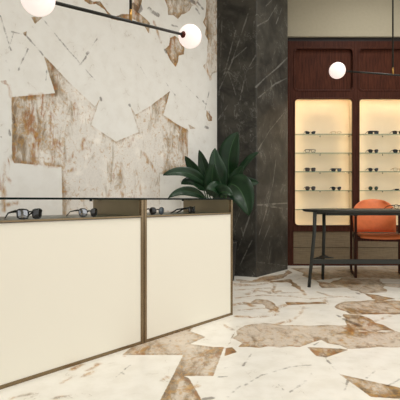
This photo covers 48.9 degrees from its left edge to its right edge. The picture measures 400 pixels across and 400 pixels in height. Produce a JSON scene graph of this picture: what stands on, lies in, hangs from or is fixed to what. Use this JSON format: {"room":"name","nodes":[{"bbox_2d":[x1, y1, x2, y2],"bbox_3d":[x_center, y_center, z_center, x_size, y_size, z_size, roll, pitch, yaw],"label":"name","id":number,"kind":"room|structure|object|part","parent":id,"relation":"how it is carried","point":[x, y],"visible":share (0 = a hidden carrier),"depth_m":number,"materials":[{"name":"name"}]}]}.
{"room":"shop","nodes":[
{"label":"shop","id":0,"kind":"room"},
{"bbox_2d":[0,0,216,216],"bbox_3d":[-3.381,-1.115,1.034,0.001,3.950,10.800,0,0,41],"label":"wall","id":1,"kind":"structure","parent":0,"point":[92,105],"depth_m":3.87,"materials":[{"name":"white stone"}]},
{"bbox_2d":[0,266,399,399],"bbox_3d":[-0.750,0.860,1.650,12.500,0.001,9.300,0,0,0],"label":"floor","id":2,"kind":"structure","parent":0,"point":[337,337],"depth_m":2.46,"materials":[{"name":"white stone"}]},
{"bbox_2d":[0,197,143,389],"bbox_3d":[-1.002,0.424,2.257,0.504,0.872,1.450,0,0,41],"label":"display counter","id":3,"kind":"object","parent":2,"relation":"on","point":[72,286],"depth_m":2.27,"materials":[{"name":"cream lacquer"},{"name":"smoked glass"},{"name":"satin bronze"}]},
{"bbox_2d":[5,208,41,218],"bbox_3d":[-0.877,0.067,2.182,0.149,0.052,0.142,0,0,40],"label":"sunglasses","id":4,"kind":"object","parent":3,"relation":"on","point":[36,213],"visible":1,"depth_m":2.12,"materials":[{"name":"black plastic"}]},
{"bbox_2d":[0,214,140,222],"bbox_3d":[-1.004,0.100,2.258,0.500,0.012,1.410,0,0,41],"label":"display tray","id":5,"kind":"object","parent":3,"relation":"on","point":[100,218],"depth_m":2.36,"materials":[{"name":"brown wood"}]},
{"bbox_3d":[-0.828,0.851,2.103,0.028,0.018,1.410,0,0,41],"label":"rail","id":6,"kind":"part","parent":3,"relation":"part of","materials":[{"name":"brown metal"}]},
{"bbox_3d":[-1.002,-0.007,2.257,0.504,0.010,1.450,0,0,41],"label":"glass","id":7,"kind":"part","parent":3,"relation":"part of","materials":[{"name":"black"}]},
{"bbox_2d":[66,208,96,216],"bbox_3d":[-0.660,0.069,2.457,0.147,0.049,0.131,0,0,41],"label":"sunglasses","id":8,"kind":"object","parent":3,"relation":"on","point":[83,212],"visible":0.98,"depth_m":2.40,"materials":[{"name":"black plastic"}]},
{"bbox_3d":[-0.611,0.069,2.413,0.014,0.049,0.122,0,0,41],"label":"frame","id":9,"kind":"part","parent":8,"relation":"part of","materials":[{"name":"black plastic"}]},
{"bbox_3d":[-0.535,0.246,2.803,0.480,0.496,0.012,0,0,41],"label":"panel","id":10,"kind":"part","parent":3,"relation":"part of","materials":[{"name":"brown wood"}]},
{"bbox_3d":[-0.350,0.429,2.635,0.020,0.862,0.020,0,0,41],"label":"corner post","id":11,"kind":"part","parent":3,"relation":"part of","materials":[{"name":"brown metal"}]},
{"bbox_2d":[144,198,232,342],"bbox_3d":[-0.229,0.424,3.130,0.504,0.872,0.874,0,0,41],"label":"display counter","id":12,"kind":"object","parent":2,"relation":"on","point":[188,258],"depth_m":2.94,"materials":[{"name":"cream lacquer"},{"name":"smoked glass"},{"name":"satin bronze"}]},
{"bbox_3d":[-0.334,0.429,2.653,0.020,0.862,0.020,0,0,41],"label":"corner post","id":13,"kind":"part","parent":12,"relation":"part of","materials":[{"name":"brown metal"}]},
{"bbox_2d":[147,207,163,214],"bbox_3d":[-0.318,0.069,2.836,0.128,0.048,0.146,0,0,-44],"label":"sunglasses","id":14,"kind":"object","parent":12,"relation":"on","point":[152,210],"visible":0.96,"depth_m":2.77,"materials":[{"name":"black plastic"}]},
{"bbox_2d":[171,206,194,213],"bbox_3d":[-0.115,0.069,3.087,0.149,0.050,0.142,0,0,18],"label":"sunglasses","id":15,"kind":"object","parent":12,"relation":"on","point":[191,209],"visible":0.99,"depth_m":3.04,"materials":[{"name":"black plastic"}]},
{"bbox_2d":[147,211,225,217],"bbox_3d":[-0.231,0.100,3.132,0.500,0.012,0.834,0,0,41],"label":"display tray","id":16,"kind":"object","parent":12,"relation":"on","point":[183,214],"depth_m":3.06,"materials":[{"name":"brown wood"}]},
{"bbox_3d":[-0.229,-0.007,3.130,0.504,0.010,0.874,0,0,41],"label":"glass","id":17,"kind":"part","parent":12,"relation":"part of","materials":[{"name":"black"}]},
{"bbox_3d":[-0.056,0.851,2.977,0.028,0.018,0.834,0,0,41],"label":"rail","id":18,"kind":"part","parent":12,"relation":"part of","materials":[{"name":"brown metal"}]},
{"bbox_3d":[0.047,0.246,3.461,0.480,0.496,0.012,0,0,41],"label":"panel","id":19,"kind":"part","parent":12,"relation":"part of","materials":[{"name":"brown wood"}]},
{"bbox_3d":[0.232,0.429,3.293,0.020,0.862,0.020,0,0,41],"label":"corner post","id":20,"kind":"part","parent":12,"relation":"part of","materials":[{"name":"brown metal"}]},
{"bbox_2d":[163,132,258,280],"bbox_3d":[0.182,0.072,4.359,0.657,1.575,0.990,0,0,31],"label":"potted plant","id":21,"kind":"object","parent":2,"relation":"on","point":[222,177],"visible":0.71,"depth_m":4.41,"materials":[{"name":"green plant"}]},
{"bbox_3d":[0.215,0.650,4.700,0.368,0.420,0.368,0,0,0],"label":"planter","id":22,"kind":"part","parent":21,"relation":"part of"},
{"bbox_2d":[288,38,355,265],"bbox_3d":[1.570,-0.634,5.907,0.944,2.988,0.305,0,0,0],"label":"display cabinet","id":23,"kind":"object","parent":2,"relation":"on","point":[321,103],"visible":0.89,"depth_m":5.80,"materials":[{"name":"brown wood"}]},
{"bbox_2d":[303,168,315,170],"bbox_3d":[1.465,-0.404,5.909,0.148,0.053,0.156,0,0,0],"label":"sunglasses","id":24,"kind":"object","parent":23,"relation":"on","point":[306,169],"visible":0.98,"depth_m":5.84,"materials":[{"name":"black plastic"}]},
{"bbox_2d":[304,186,315,189],"bbox_3d":[1.465,-0.155,5.909,0.146,0.055,0.156,0,0,0],"label":"sunglasses","id":25,"kind":"object","parent":23,"relation":"on","point":[306,187],"visible":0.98,"depth_m":5.84,"materials":[{"name":"black plastic"}]},
{"bbox_3d":[1.570,-2.105,5.915,0.944,0.047,0.290,0,0,0],"label":"cornice","id":26,"kind":"part","parent":23,"relation":"part of","materials":[{"name":"brown wood"}]},
{"bbox_2d":[295,153,350,153],"bbox_3d":[1.620,-0.619,5.873,0.789,0.008,0.146,0,0,0],"label":"glass shelf","id":27,"kind":"object","parent":23,"relation":"attached to","point":[295,153],"depth_m":5.90,"materials":[{"name":"white"}]},
{"bbox_3d":[1.620,-1.711,5.803,0.799,0.584,0.014,0,0,0],"label":"panel","id":28,"kind":"part","parent":23,"relation":"part of","materials":[{"name":"brown wood"}]},
{"bbox_3d":[1.620,-1.711,5.775,0.799,0.584,0.040,0,0,0],"label":"panel moulding","id":29,"kind":"part","parent":23,"relation":"part of","materials":[{"name":"brown wood"}]},
{"bbox_3d":[1.620,-0.497,5.775,0.799,1.695,0.040,0,0,0],"label":"niche moulding","id":30,"kind":"part","parent":23,"relation":"part of","materials":[{"name":"brown wood"}]},
{"bbox_2d":[295,190,351,190],"bbox_3d":[1.620,-0.123,5.873,0.789,0.008,0.146,0,0,0],"label":"glass shelf","id":31,"kind":"object","parent":23,"relation":"attached to","point":[295,190],"depth_m":5.80,"materials":[{"name":"white"}]},
{"bbox_2d":[295,171,351,172],"bbox_3d":[1.620,-0.373,5.873,0.789,0.008,0.146,0,0,0],"label":"glass shelf","id":32,"kind":"object","parent":23,"relation":"attached to","point":[295,171],"depth_m":5.80,"materials":[{"name":"white"}]},
{"bbox_2d":[295,134,351,135],"bbox_3d":[1.620,-0.868,5.873,0.789,0.008,0.146,0,0,0],"label":"glass shelf","id":33,"kind":"object","parent":23,"relation":"attached to","point":[295,134],"depth_m":5.86,"materials":[{"name":"white"}]},
{"bbox_3d":[1.620,0.515,5.784,0.799,0.214,0.020,0,0,0],"label":"drawer","id":34,"kind":"part","parent":23,"relation":"part of","materials":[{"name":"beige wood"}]},
{"bbox_3d":[1.620,0.735,5.784,0.799,0.214,0.020,0,0,0],"label":"drawer","id":35,"kind":"part","parent":23,"relation":"part of","materials":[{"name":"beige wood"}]},
{"bbox_2d":[302,208,399,286],"bbox_3d":[2.000,0.479,4.600,1.882,0.767,0.840,0,0,0],"label":"table","id":36,"kind":"object","parent":2,"relation":"on","point":[321,259],"visible":1,"depth_m":4.38,"materials":[{"name":"grey paint"}]},
{"bbox_3d":[1.114,0.491,4.367,0.125,0.743,0.040,0,0,-39],"label":"leg","id":37,"kind":"part","parent":36,"relation":"part of","materials":[{"name":"grey paint"}]},
{"bbox_3d":[1.333,0.490,4.746,0.045,0.741,0.059,0,0,0],"label":"leg","id":38,"kind":"part","parent":36,"relation":"part of","materials":[{"name":"grey paint"}]},
{"bbox_3d":[2.000,0.138,4.545,1.500,0.030,0.390,0,0,0],"label":"apron rail","id":39,"kind":"part","parent":36,"relation":"part of","materials":[{"name":"grey paint"}]},
{"bbox_2d":[350,199,399,277],"bbox_3d":[2.038,0.424,5.038,0.576,0.872,0.543,0,0,13],"label":"armchair","id":40,"kind":"object","parent":2,"relation":"on","point":[361,223],"visible":0.86,"depth_m":5.17,"materials":[{"name":"orange leather"}]},
{"bbox_3d":[1.820,0.520,5.299,0.026,0.680,0.030,0,0,13],"label":"leg","id":41,"kind":"part","parent":40,"relation":"part of","materials":[{"name":"brown wood"}]},
{"bbox_3d":[1.723,0.520,4.870,0.026,0.680,0.030,0,0,13],"label":"leg","id":42,"kind":"part","parent":40,"relation":"part of","materials":[{"name":"brown wood"}]},
{"bbox_3d":[2.055,0.182,5.211,0.479,0.388,0.200,0,0,13],"label":"backrest","id":43,"kind":"part","parent":40,"relation":"part of","materials":[{"name":"orange leather"}]},
{"bbox_3d":[2.026,0.402,4.987,0.469,0.061,0.438,0,0,13],"label":"seat","id":44,"kind":"part","parent":40,"relation":"part of","materials":[{"name":"orange leather"}]},
{"bbox_3d":[2.347,0.520,5.180,0.026,0.680,0.030,0,0,13],"label":"leg","id":45,"kind":"part","parent":40,"relation":"part of","materials":[{"name":"brown wood"}]},
{"bbox_2d":[356,38,399,265],"bbox_3d":[2.464,-0.634,5.907,0.844,2.988,0.305,0,0,0],"label":"display cabinet","id":46,"kind":"object","parent":2,"relation":"on","point":[377,96],"visible":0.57,"depth_m":5.80,"materials":[{"name":"brown wood"}]},
{"bbox_2d":[365,149,377,152],"bbox_3d":[2.301,-0.649,5.909,0.143,0.050,0.156,0,0,0],"label":"sunglasses","id":47,"kind":"object","parent":46,"relation":"on","point":[369,150],"visible":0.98,"depth_m":5.84,"materials":[{"name":"black plastic"}]},
{"bbox_2d":[365,186,377,189],"bbox_3d":[2.301,-0.156,5.909,0.141,0.056,0.154,0,0,0],"label":"sunglasses","id":48,"kind":"object","parent":46,"relation":"on","point":[369,187],"visible":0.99,"depth_m":5.84,"materials":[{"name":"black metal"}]},
{"bbox_2d":[365,131,378,133],"bbox_3d":[2.301,-0.896,5.907,0.155,0.047,0.158,0,0,0],"label":"sunglasses","id":49,"kind":"object","parent":46,"relation":"on","point":[369,132],"visible":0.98,"depth_m":5.84,"materials":[{"name":"black plastic"}]},
{"bbox_3d":[2.465,0.515,5.784,0.799,0.214,0.020,0,0,0],"label":"drawer","id":50,"kind":"part","parent":46,"relation":"part of","materials":[{"name":"beige wood"}]},
{"bbox_3d":[2.465,0.735,5.784,0.799,0.214,0.020,0,0,0],"label":"drawer","id":51,"kind":"part","parent":46,"relation":"part of","materials":[{"name":"beige wood"}]},
{"bbox_3d":[2.464,-2.105,5.915,0.844,0.047,0.290,0,0,0],"label":"cornice","id":52,"kind":"part","parent":46,"relation":"part of","materials":[{"name":"brown wood"}]},
{"bbox_3d":[2.465,-1.711,5.775,0.799,0.584,0.040,0,0,0],"label":"panel moulding","id":53,"kind":"part","parent":46,"relation":"part of","materials":[{"name":"brown wood"}]},
{"bbox_3d":[2.465,-0.497,5.775,0.799,1.695,0.040,0,0,0],"label":"niche moulding","id":54,"kind":"part","parent":46,"relation":"part of","materials":[{"name":"brown wood"}]},
{"bbox_3d":[2.465,-1.711,5.803,0.799,0.584,0.014,0,0,0],"label":"panel","id":55,"kind":"part","parent":46,"relation":"part of","materials":[{"name":"brown wood"}]},
{"bbox_2d":[360,190,399,190],"bbox_3d":[2.465,-0.123,5.873,0.789,0.008,0.146,0,0,0],"label":"glass shelf","id":56,"kind":"object","parent":46,"relation":"attached to","point":[360,190],"depth_m":5.80,"materials":[{"name":"white"}]},
{"bbox_2d":[360,171,399,171],"bbox_3d":[2.465,-0.373,5.873,0.789,0.008,0.146,0,0,0],"label":"glass shelf","id":57,"kind":"object","parent":46,"relation":"attached to","point":[360,171],"depth_m":5.80,"materials":[{"name":"white"}]},
{"bbox_2d":[360,153,399,153],"bbox_3d":[2.465,-0.619,5.873,0.789,0.008,0.146,0,0,0],"label":"glass shelf","id":58,"kind":"object","parent":46,"relation":"attached to","point":[360,153],"depth_m":5.90,"materials":[{"name":"white"}]},
{"bbox_2d":[360,134,399,134],"bbox_3d":[2.465,-0.868,5.873,0.789,0.008,0.146,0,0,0],"label":"glass shelf","id":59,"kind":"object","parent":46,"relation":"attached to","point":[360,134],"depth_m":5.86,"materials":[{"name":"white"}]},
{"bbox_2d":[217,0,287,276],"bbox_3d":[0.641,-1.115,5.269,0.450,3.950,0.858,0,0,39],"label":"wall pillar","id":60,"kind":"structure","parent":0,"point":[252,35],"depth_m":5.03,"materials":[{"name":"grey stone"}]},
{"bbox_2d":[288,0,399,37],"bbox_3d":[3.100,-2.610,5.905,4.800,0.960,0.350,0,0,0],"label":"wall","id":61,"kind":"structure","parent":0,"point":[306,18],"depth_m":5.73,"materials":[{"name":"beige paint"}]},
{"bbox_3d":[-0.750,-3.140,1.625,12.500,0.100,9.250,0,0,0],"label":"ceiling","id":62,"kind":"structure","parent":0,"visible":0},
{"bbox_2d":[21,0,201,48],"bbox_3d":[-0.397,-1.961,2.415,0.153,2.258,1.244,0,0,38],"label":"pendant lamp","id":63,"kind":"object","parent":62,"relation":"hanging from","point":[189,35],"visible":1,"depth_m":2.37,"materials":[{"name":"black metal"},{"name":"white opal glass"},{"name":"brass"}]},
{"bbox_3d":[-0.729,-0.907,1.980,0.150,0.150,0.150,0,0,0],"label":"globe","id":64,"kind":"part","parent":63,"relation":"part of"},
{"bbox_3d":[-0.397,-0.984,2.415,0.017,0.148,0.936,0,0,37],"label":"arm","id":65,"kind":"part","parent":63,"relation":"part of","materials":[{"name":"black metal"}]},
{"bbox_3d":[-0.065,-1.060,2.850,0.150,0.150,0.150,0,0,0],"label":"globe","id":66,"kind":"part","parent":63,"relation":"part of"},
{"bbox_2d":[329,0,399,78],"bbox_3d":[1.821,-2.086,4.155,1.239,2.007,0.152,0,0,-6],"label":"pendant lamp","id":67,"kind":"object","parent":62,"relation":"hanging from","point":[337,70],"visible":1,"depth_m":4.11,"materials":[{"name":"black metal"},{"name":"white opal glass"},{"name":"brass"}]},
{"bbox_3d":[1.279,-1.207,4.100,0.150,0.150,0.150,0,0,0],"label":"globe","id":68,"kind":"part","parent":67,"relation":"part of"},
{"bbox_3d":[1.821,-1.182,4.155,0.928,0.059,0.017,0,0,-6],"label":"arm","id":69,"kind":"part","parent":67,"relation":"part of","materials":[{"name":"black metal"}]},
{"bbox_3d":[1.821,-2.159,4.155,0.015,1.823,0.015,0,0,0],"label":"rod","id":70,"kind":"part","parent":67,"relation":"part of","materials":[{"name":"black metal"}]}
]}

